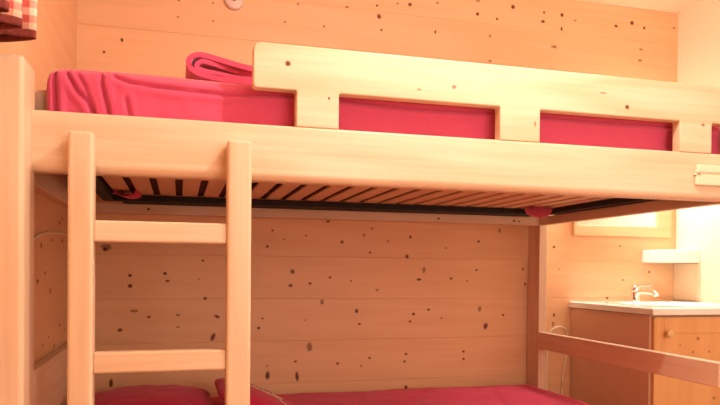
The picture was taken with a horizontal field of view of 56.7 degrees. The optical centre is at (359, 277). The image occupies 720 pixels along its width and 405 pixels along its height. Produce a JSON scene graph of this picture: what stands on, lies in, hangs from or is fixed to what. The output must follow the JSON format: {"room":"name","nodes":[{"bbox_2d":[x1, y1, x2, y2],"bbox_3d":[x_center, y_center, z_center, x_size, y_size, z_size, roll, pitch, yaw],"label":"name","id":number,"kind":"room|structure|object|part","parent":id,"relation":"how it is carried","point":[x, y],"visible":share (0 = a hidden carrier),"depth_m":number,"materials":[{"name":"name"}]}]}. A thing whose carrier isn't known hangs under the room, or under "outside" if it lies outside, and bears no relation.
{"room":"bunk bedroom","nodes":[
{"label":"bunk bedroom","id":0,"kind":"room"},
{"bbox_2d":[0,0,76,404],"bbox_3d":[-0.577,-0.152,0.578,0.060,2.225,4.020,0,1,-15],"label":"wall","id":1,"kind":"structure","parent":0,"point":[54,47],"depth_m":2.01,"materials":[{"name":"brown wood"}]},
{"bbox_2d":[0,0,37,41],"bbox_3d":[-0.663,-0.820,1.210,0.095,0.668,0.500,0,1,-15],"label":"curtain","id":2,"kind":"object","parent":1,"relation":"hanging from","point":[18,18],"visible":1,"depth_m":1.35,"materials":[{"name":"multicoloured fabric"}]},
{"bbox_2d":[34,232,67,239],"bbox_3d":[-0.950,-0.119,2.083,0.008,0.052,0.721,0,1,-15],"label":"cord","id":3,"kind":"object","parent":1,"relation":"attached to","point":[43,233],"visible":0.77,"depth_m":1.97,"materials":[{"name":"beige plastic"}]},
{"bbox_2d":[77,0,677,396],"bbox_3d":[0.217,-0.167,2.906,2.732,2.225,0.060,0,1,-15],"label":"wall","id":4,"kind":"structure","parent":0,"point":[337,305],"depth_m":2.83,"materials":[{"name":"brown wood"}]},
{"bbox_2d":[224,0,243,10],"bbox_3d":[-0.495,-1.106,2.635,0.077,0.081,0.069,0,1,-15],"label":"wall hook","id":5,"kind":"object","parent":4,"relation":"attached to","point":[234,5],"visible":1,"depth_m":2.65,"materials":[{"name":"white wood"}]},
{"bbox_2d":[546,326,567,394],"bbox_3d":[0.902,0.577,3.062,0.114,0.706,0.009,0,1,-15],"label":"cable loop","id":6,"kind":"object","parent":4,"relation":"attached to","point":[557,326],"visible":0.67,"depth_m":3.06,"materials":[{"name":"beige"}]},
{"bbox_2d":[572,211,670,237],"bbox_3d":[1.236,-0.429,3.138,0.528,0.478,0.020,0,1,-15],"label":"wall mirror","id":7,"kind":"object","parent":4,"relation":"attached to","point":[657,224],"visible":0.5,"depth_m":3.14,"materials":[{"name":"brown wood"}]},
{"bbox_2d":[578,212,656,226],"bbox_3d":[1.208,-0.436,3.135,0.436,0.399,0.010,0,1,-15],"label":"mirror glass","id":8,"kind":"object","parent":7,"relation":"attached to","point":[648,219],"depth_m":3.14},
{"bbox_2d":[629,292,640,301],"bbox_3d":[1.266,0.089,3.071,0.052,0.045,0.052,0,1,-15],"label":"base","id":9,"kind":"object","parent":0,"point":[635,296],"depth_m":3.05,"materials":[{"name":"silver metal"}]},
{"bbox_2d":[577,0,702,13],"bbox_3d":[0.754,-1.277,0.931,2.802,0.040,4.130,0,1,-15],"label":"ceiling","id":10,"kind":"structure","parent":0,"point":[671,6],"depth_m":3.11,"materials":[{"name":"paint"}]},
{"bbox_2d":[674,0,719,302],"bbox_3d":[2.074,-0.137,1.296,0.050,2.225,4.020,0,1,-15],"label":"wall","id":11,"kind":"structure","parent":0,"point":[698,60],"depth_m":3.07,"materials":[{"name":"beige paint"}]},
{"bbox_2d":[642,250,699,262],"bbox_3d":[1.453,-0.098,3.127,0.188,0.060,0.160,0,1,-15],"label":"corner shelf","id":12,"kind":"object","parent":11,"relation":"attached to","point":[648,256],"visible":1,"depth_m":3.08,"materials":[{"name":"white laminate"}]},
{"bbox_2d":[673,263,698,300],"bbox_3d":[1.540,0.021,3.153,0.008,0.173,0.157,0,1,-15],"label":"tile backsplash","id":13,"kind":"structure","parent":11,"relation":"attached to","point":[686,275],"depth_m":3.15,"materials":[{"name":"beige tile"}]},
{"bbox_3d":[0.735,0.987,0.951,2.802,0.040,4.130,0,1,-15],"label":"floor","id":14,"kind":"structure","parent":0,"visible":0},
{"bbox_2d":[0,42,719,404],"bbox_3d":[0.036,0.198,2.192,1.971,1.504,1.215,0,1,-15],"label":"bunk bed","id":15,"kind":"object","parent":14,"relation":"on","point":[33,143],"visible":0.9,"depth_m":1.68,"materials":[{"name":"brown wood"}]},
{"bbox_3d":[-0.737,0.247,1.414,0.067,1.408,0.115,0,1,-15],"label":"post","id":16,"kind":"part","parent":15,"relation":"part of","materials":[{"name":"brown wood"}]},
{"bbox_2d":[67,131,251,404],"bbox_3d":[-0.441,0.322,1.484,0.385,1.262,0.051,0,1,-15],"label":"ladder","id":17,"kind":"object","parent":15,"relation":"attached to","point":[83,362],"visible":1,"depth_m":1.46,"materials":[{"name":"brown wood"}]},
{"bbox_2d":[96,176,654,216],"bbox_3d":[0.059,-0.278,2.217,1.795,0.030,1.005,0,1,-15],"label":"base","id":18,"kind":"object","parent":15,"relation":"on","point":[477,203],"visible":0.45,"depth_m":2.42,"materials":[{"name":"beige wood"}]},
{"bbox_3d":[-0.776,-0.278,1.939,0.037,0.021,0.845,0,1,-15],"label":"frame","id":19,"kind":"part","parent":18,"relation":"part of","materials":[{"name":"black metal"}]},
{"bbox_2d":[114,190,141,198],"bbox_3d":[-0.792,-0.282,2.279,0.067,0.020,0.120,0,1,-6],"label":"sheet corner","id":20,"kind":"object","parent":18,"relation":"hanging from","point":[135,195],"visible":1,"depth_m":2.27,"materials":[{"name":"fabric"}]},
{"bbox_2d":[35,90,447,204],"bbox_3d":[0.010,-0.365,2.199,1.835,0.140,0.912,0,1,-15],"label":"mattress","id":21,"kind":"object","parent":18,"relation":"on","point":[40,96],"visible":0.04,"depth_m":2.21,"materials":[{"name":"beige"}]},
{"bbox_2d":[46,69,719,153],"bbox_3d":[0.055,-0.398,2.195,1.834,0.197,0.973,0,1,-15],"label":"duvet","id":22,"kind":"object","parent":21,"relation":"on","point":[67,90],"visible":0.44,"depth_m":1.63,"materials":[{"name":"red fabric"}]},
{"bbox_2d":[185,52,251,84],"bbox_3d":[-0.285,-0.535,1.982,0.455,0.076,0.521,0,1,-15],"label":"folded blanket","id":23,"kind":"object","parent":22,"relation":"on","point":[203,66],"visible":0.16,"depth_m":1.70,"materials":[{"name":"red fabric"}]},
{"bbox_3d":[0.060,-0.274,2.174,1.774,0.022,0.920,0,1,-15],"label":"frame","id":24,"kind":"part","parent":18,"relation":"part of","materials":[{"name":"black metal"}]},
{"bbox_2d":[524,206,552,217],"bbox_3d":[0.719,-0.261,2.699,0.116,0.044,0.052,0,1,-15],"label":"sheet corner","id":25,"kind":"object","parent":18,"relation":"hanging from","point":[538,212],"visible":1,"depth_m":2.67,"materials":[{"name":"red fabric"}]},
{"bbox_3d":[0.912,-0.268,2.397,0.055,0.021,0.845,0,1,-15],"label":"frame","id":26,"kind":"part","parent":18,"relation":"part of","materials":[{"name":"black metal"}]},
{"bbox_3d":[0.175,-0.290,1.694,1.838,0.132,0.045,0,1,-15],"label":"rail","id":27,"kind":"part","parent":15,"relation":"part of","materials":[{"name":"brown wood"}]},
{"bbox_3d":[0.406,-0.450,1.748,1.366,0.192,0.032,0,1,-15],"label":"guard rail","id":28,"kind":"part","parent":15,"relation":"part of","materials":[{"name":"brown wood"}]},
{"bbox_3d":[0.787,0.224,2.974,0.039,1.450,0.100,0,1,-15],"label":"post","id":29,"kind":"part","parent":15,"relation":"part of","materials":[{"name":"brown wood"}]},
{"bbox_3d":[0.927,0.281,2.437,0.030,0.073,1.012,0,1,-15],"label":"rail","id":30,"kind":"part","parent":15,"relation":"part of","materials":[{"name":"brown wood"}]},
{"bbox_2d":[693,164,719,185],"bbox_3d":[1.002,-0.287,1.887,0.135,0.058,0.015,0,1,-15],"label":"clip","id":31,"kind":"object","parent":15,"relation":"attached to","point":[705,175],"visible":1,"depth_m":1.88,"materials":[{"name":"beige"}]},
{"bbox_3d":[-0.010,0.561,2.224,1.830,0.103,1.025,0,1,-15],"label":"mattress","id":32,"kind":"object","parent":15,"relation":"on","visible":0},
{"bbox_2d":[210,384,589,404],"bbox_3d":[0.011,0.516,2.223,1.840,0.107,1.054,0,1,-15],"label":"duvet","id":33,"kind":"object","parent":32,"relation":"on","point":[525,394],"visible":0.76,"depth_m":2.59,"materials":[{"name":"fabric"}]},
{"bbox_2d":[95,385,211,404],"bbox_3d":[-0.705,0.414,2.228,0.405,0.075,0.443,0,1,-15],"label":"pillow","id":34,"kind":"object","parent":33,"relation":"on","point":[139,394],"visible":0.87,"depth_m":2.17,"materials":[{"name":"fabric"}]},
{"bbox_2d":[215,378,298,404],"bbox_3d":[-0.341,0.405,2.275,0.293,0.105,0.424,0,1,-15],"label":"embroidered pillow","id":35,"kind":"object","parent":33,"relation":"on","point":[258,396],"visible":0.68,"depth_m":2.21,"materials":[{"name":"fabric"}]},
{"bbox_2d":[570,308,719,404],"bbox_3d":[1.320,0.550,2.877,0.568,0.810,0.587,0,1,-15],"label":"vanity cabinet","id":36,"kind":"object","parent":14,"relation":"on","point":[592,382],"visible":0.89,"depth_m":2.63,"materials":[{"name":"brown wood"}]},
{"bbox_3d":[1.048,0.518,2.829,0.018,0.750,0.536,0,1,-15],"label":"panel","id":37,"kind":"part","parent":36,"relation":"part of","materials":[{"name":"brown wood"}]},
{"bbox_2d":[569,300,719,314],"bbox_3d":[1.316,0.169,2.882,0.576,0.118,0.565,0,1,-15],"label":"washbasin","id":38,"kind":"object","parent":36,"relation":"in","point":[647,307],"visible":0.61,"depth_m":2.71,"materials":[{"name":"white ceramic"}]},
{"bbox_2d":[629,284,658,301],"bbox_3d":[1.282,0.071,3.013,0.052,0.082,0.173,0,1,-15],"label":"tap","id":39,"kind":"object","parent":38,"relation":"on","point":[636,292],"visible":1,"depth_m":3.04,"materials":[{"name":"silver metal"}]},
{"bbox_3d":[1.278,0.048,3.030,0.044,0.036,0.129,0,1,-15],"label":"lever","id":40,"kind":"part","parent":39,"relation":"part of","materials":[{"name":"silver metal"}]},
{"bbox_3d":[1.285,0.073,3.003,0.022,0.037,0.154,0,1,-15],"label":"spout","id":41,"kind":"part","parent":39,"relation":"part of","materials":[{"name":"silver metal"}]},
{"bbox_3d":[1.179,0.215,2.548,0.031,0.031,0.033,0,1,-15],"label":"knob","id":42,"kind":"part","parent":36,"relation":"part of","materials":[{"name":"brown wood"}]},
{"bbox_3d":[1.389,0.523,2.634,0.558,0.738,0.018,0,1,-15],"label":"door","id":43,"kind":"part","parent":36,"relation":"part of","materials":[{"name":"brown wood"}]}
]}

